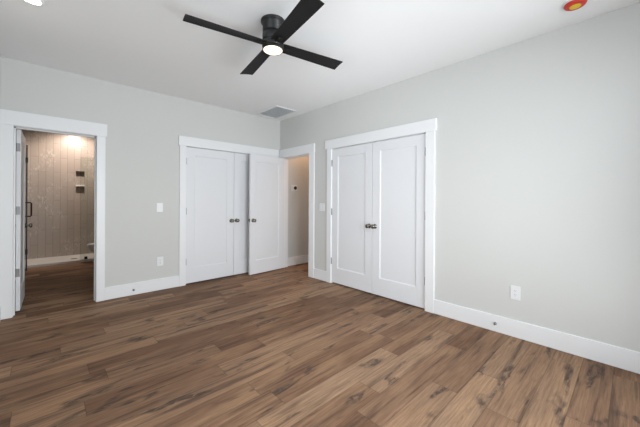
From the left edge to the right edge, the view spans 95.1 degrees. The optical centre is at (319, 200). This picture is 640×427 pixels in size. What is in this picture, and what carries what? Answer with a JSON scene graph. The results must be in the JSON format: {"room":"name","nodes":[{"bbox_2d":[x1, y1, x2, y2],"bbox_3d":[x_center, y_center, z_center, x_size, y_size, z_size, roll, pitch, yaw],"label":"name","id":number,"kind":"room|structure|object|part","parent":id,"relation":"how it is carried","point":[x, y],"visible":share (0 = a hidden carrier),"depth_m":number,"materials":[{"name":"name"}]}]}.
{"room":"empty bedroom","nodes":[
{"label":"empty bedroom","id":0,"kind":"room"},
{"bbox_2d":[15,129,21,266],"bbox_3d":[-2.980,-0.125,2.561,0.150,2.740,9.300,0,0,-43],"label":"wall","id":1,"kind":"structure","parent":0,"point":[16,129],"depth_m":4.72,"materials":[{"name":"white paint"}]},
{"bbox_2d":[25,145,31,270],"bbox_3d":[-5.104,0.126,5.077,0.680,2.085,0.134,0,0,42],"label":"shower door","id":2,"kind":"structure","parent":1,"relation":"attached to","point":[26,158],"depth_m":4.85,"materials":[{"name":"clear glass"}]},
{"bbox_3d":[-4.906,0.154,4.897,0.022,0.252,0.134,0,0,45],"label":"handle","id":3,"kind":"part","parent":2,"relation":"part of","materials":[{"name":"black metal"}]},
{"bbox_2d":[22,129,94,258],"bbox_3d":[-5.404,-0.138,6.560,1.785,2.740,0.150,0,0,-43],"label":"wall","id":4,"kind":"structure","parent":0,"point":[60,190],"depth_m":6.28,"materials":[{"name":"tile"}]},
{"bbox_2d":[0,57,308,286],"bbox_3d":[-1.540,-0.117,4.823,5.045,2.740,0.130,0,0,-43],"label":"wall","id":5,"kind":"structure","parent":0,"point":[142,149],"depth_m":3.93,"materials":[{"name":"white paint"}]},
{"bbox_2d":[15,129,32,310],"bbox_3d":[-3.563,0.219,3.488,0.174,2.010,0.683,0,0,-42],"label":"door","id":6,"kind":"structure","parent":5,"relation":"in","point":[20,225],"depth_m":3.26,"materials":[{"name":"white paint"}]},
{"bbox_3d":[-3.566,0.219,3.492,0.035,2.010,0.668,0,0,-42],"label":"frame","id":7,"kind":"part","parent":6,"relation":"part of","materials":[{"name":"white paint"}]},
{"bbox_3d":[-3.566,0.167,3.492,0.027,1.670,0.436,0,0,-42],"label":"panel","id":8,"kind":"part","parent":6,"relation":"part of","materials":[{"name":"white paint"}]},
{"bbox_2d":[0,109,106,319],"bbox_3d":[-3.049,0.149,3.405,0.906,2.192,0.176,0,0,-43],"label":"door frame","id":9,"kind":"structure","parent":5,"relation":"attached to","point":[10,120],"depth_m":3.16,"materials":[{"name":"white paint"}]},
{"bbox_2d":[105,276,178,299],"bbox_3d":[-1.721,1.173,4.562,2.654,0.158,0.016,0,0,-43],"label":"baseboard","id":10,"kind":"structure","parent":5,"relation":"attached to","point":[118,291],"depth_m":3.92,"materials":[{"name":"white paint"}]},
{"bbox_2d":[157,203,162,211],"bbox_3d":[-2.232,0.099,4.080,0.078,0.122,0.008,0,0,-43],"label":"light switch","id":11,"kind":"object","parent":5,"relation":"attached to","point":[159,205],"visible":1,"depth_m":4.08,"materials":[{"name":"white plastic"}]},
{"bbox_2d":[157,257,162,265],"bbox_3d":[-2.230,0.852,4.086,0.080,0.125,0.008,0,0,-43],"label":"wall outlet","id":12,"kind":"object","parent":5,"relation":"attached to","point":[159,259],"visible":1,"depth_m":4.08,"materials":[{"name":"white plastic"}]},
{"bbox_2d":[186,147,233,283],"bbox_3d":[-1.695,0.223,4.570,0.768,2.023,0.105,0,0,-43],"label":"door","id":13,"kind":"structure","parent":5,"relation":"in","point":[209,173],"depth_m":4.57,"materials":[{"name":"white paint"}]},
{"bbox_3d":[-1.715,0.171,4.599,0.524,1.683,0.027,0,0,-43],"label":"panel","id":14,"kind":"part","parent":13,"relation":"part of","materials":[{"name":"white paint"}]},
{"bbox_2d":[233,153,248,274],"bbox_3d":[-1.132,0.226,5.098,0.768,2.023,0.105,0,0,-43],"label":"door","id":15,"kind":"structure","parent":5,"relation":"in","point":[241,161],"depth_m":4.95,"materials":[{"name":"white paint"}]},
{"bbox_3d":[-1.159,0.174,5.120,0.524,1.683,0.027,0,0,-43],"label":"panel","id":16,"kind":"part","parent":15,"relation":"part of","materials":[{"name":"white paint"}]},
{"bbox_2d":[178,135,314,285],"bbox_3d":[-1.062,0.162,4.606,1.945,2.188,1.104,0,0,-43],"label":"door frame","id":17,"kind":"structure","parent":5,"relation":"attached to","point":[183,141],"depth_m":4.77,"materials":[{"name":"white paint"}]},
{"bbox_2d":[248,154,283,274],"bbox_3d":[-0.919,0.233,5.132,0.174,2.012,0.745,0,0,42],"label":"door","id":18,"kind":"structure","parent":5,"relation":"in","point":[266,173],"depth_m":5.10,"materials":[{"name":"white paint"}]},
{"bbox_3d":[-0.922,0.181,5.129,0.027,1.672,0.499,0,0,42],"label":"panel","id":19,"kind":"part","parent":18,"relation":"part of","materials":[{"name":"white paint"}]},
{"bbox_2d":[291,185,296,190],"bbox_3d":[-0.497,-0.240,5.693,0.150,0.114,0.027,0,0,-43],"label":"thermostat","id":20,"kind":"object","parent":5,"relation":"attached to","point":[293,187],"visible":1,"depth_m":5.68,"materials":[{"name":"white plastic"}]},
{"bbox_2d":[288,254,308,265],"bbox_3d":[-0.150,1.182,6.035,1.348,0.158,0.016,0,0,-43],"label":"baseboard","id":21,"kind":"structure","parent":5,"relation":"attached to","point":[296,260],"depth_m":5.76,"materials":[{"name":"white paint"}]},
{"bbox_2d":[0,261,639,426],"bbox_3d":[-1.106,1.306,4.326,5.320,0.100,9.300,0,0,-43],"label":"floor","id":22,"kind":"structure","parent":0,"point":[282,347],"depth_m":2.23,"materials":[{"name":"wood"}]},
{"bbox_2d":[25,253,93,264],"bbox_3d":[-5.120,1.216,6.175,1.681,0.034,0.807,0,0,-43],"label":"shower pan","id":23,"kind":"object","parent":22,"relation":"on","point":[90,255],"visible":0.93,"depth_m":6.04,"materials":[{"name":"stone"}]},
{"bbox_2d":[25,258,93,267],"bbox_3d":[-4.809,1.210,5.843,1.683,0.050,0.100,0,0,-43],"label":"shower curb","id":24,"kind":"object","parent":22,"relation":"on","point":[89,259],"visible":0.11,"depth_m":5.61,"materials":[{"name":"stone"}]},
{"bbox_2d":[87,243,93,251],"bbox_3d":[-3.998,0.852,5.628,0.761,0.775,0.420,0,0,-43],"label":"toilet","id":25,"kind":"object","parent":22,"relation":"on","point":[90,245],"visible":0.13,"depth_m":5.34,"materials":[{"name":"white ceramic"}]},
{"bbox_2d":[0,0,639,120],"bbox_3d":[-1.090,-1.544,4.326,5.320,0.120,9.300,0,0,-43],"label":"ceiling","id":26,"kind":"structure","parent":0,"point":[148,45],"depth_m":2.71,"materials":[{"name":"white paint"}]},
{"bbox_2d":[22,0,45,6],"bbox_3d":[-2.139,-1.485,2.175,0.150,0.008,0.150,0,0,-43],"label":"recessed light","id":27,"kind":"object","parent":26,"relation":"in","point":[38,3],"visible":1,"depth_m":2.20,"materials":[{"name":"white plastic"}]},
{"bbox_2d":[183,0,341,74],"bbox_3d":[-0.389,-1.355,2.422,1.044,0.251,1.044,0,0,12],"label":"ceiling fan","id":28,"kind":"object","parent":26,"relation":"hanging from","point":[277,30],"visible":1,"depth_m":2.34,"materials":[{"name":"black metal"}]},
{"bbox_3d":[-0.704,-1.284,2.221,0.598,0.029,0.131,0,0,-33],"label":"blade","id":29,"kind":"part","parent":28,"relation":"part of","materials":[{"name":"black wood"}]},
{"bbox_3d":[-0.591,-1.284,2.737,0.131,0.029,0.598,0,0,-33],"label":"blade","id":30,"kind":"part","parent":28,"relation":"part of","materials":[{"name":"black wood"}]},
{"bbox_3d":[-0.187,-1.282,2.108,0.131,0.029,0.598,0,0,-33],"label":"blade","id":31,"kind":"part","parent":28,"relation":"part of","materials":[{"name":"black wood"}]},
{"bbox_3d":[-0.074,-1.281,2.624,0.598,0.029,0.131,0,0,-33],"label":"blade","id":32,"kind":"part","parent":28,"relation":"part of","materials":[{"name":"black wood"}]},
{"bbox_2d":[256,105,296,118],"bbox_3d":[-0.734,-1.475,4.918,0.410,0.014,0.600,0,0,-43],"label":"ceiling vent","id":33,"kind":"object","parent":26,"relation":"in","point":[276,111],"visible":1,"depth_m":4.91,"materials":[{"name":"white plastic"}]},
{"bbox_2d":[563,0,587,10],"bbox_3d":[1.894,-1.450,2.173,0.144,0.034,0.144,0,0,-43],"label":"smoke detector","id":34,"kind":"object","parent":26,"relation":"attached to","point":[571,5],"visible":1,"depth_m":2.16,"materials":[{"name":"red plastic"}]},
{"bbox_2d":[280,2,639,351],"bbox_3d":[1.042,-0.102,3.660,0.130,2.740,5.100,0,0,-43],"label":"wall","id":35,"kind":"structure","parent":0,"point":[537,139],"depth_m":2.62,"materials":[{"name":"white paint"}]},
{"bbox_2d":[319,203,324,210],"bbox_3d":[0.032,0.110,4.633,0.008,0.122,0.122,0,0,-43],"label":"light switch","id":36,"kind":"object","parent":35,"relation":"attached to","point":[321,205],"visible":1,"depth_m":4.63,"materials":[{"name":"white plastic"}]},
{"bbox_2d":[331,143,372,292],"bbox_3d":[0.425,0.233,4.198,0.105,2.027,0.764,0,0,-43],"label":"door","id":37,"kind":"structure","parent":35,"relation":"in","point":[352,166],"depth_m":4.18,"materials":[{"name":"white paint"}]},
{"bbox_3d":[0.454,0.183,4.218,0.027,1.683,0.520,0,0,-43],"label":"panel","id":38,"kind":"part","parent":37,"relation":"part of","materials":[{"name":"white paint"}]},
{"bbox_2d":[325,118,436,312],"bbox_3d":[0.736,0.172,3.965,0.156,2.188,1.774,0,0,-43],"label":"door frame","id":39,"kind":"structure","parent":35,"relation":"attached to","point":[429,126],"depth_m":3.36,"materials":[{"name":"white paint"}]},
{"bbox_2d":[371,133,425,308],"bbox_3d":[0.951,0.236,3.638,0.105,2.027,0.764,0,0,-43],"label":"door","id":40,"kind":"structure","parent":35,"relation":"in","point":[398,192],"depth_m":3.64,"materials":[{"name":"white paint"}]},
{"bbox_3d":[0.973,0.186,3.665,0.027,1.683,0.520,0,0,-43],"label":"panel","id":41,"kind":"part","parent":40,"relation":"part of","materials":[{"name":"white paint"}]},
{"bbox_2d":[314,268,639,373],"bbox_3d":[1.313,1.190,3.257,0.016,0.158,4.132,0,0,-43],"label":"baseboard","id":42,"kind":"structure","parent":35,"relation":"attached to","point":[619,357],"depth_m":2.56,"materials":[{"name":"white paint"}]},
{"bbox_2d":[510,285,519,300],"bbox_3d":[1.818,0.861,2.726,0.008,0.128,0.080,0,0,-43],"label":"wall outlet","id":43,"kind":"object","parent":35,"relation":"attached to","point":[514,290],"visible":1,"depth_m":2.73,"materials":[{"name":"white plastic"}]}
]}

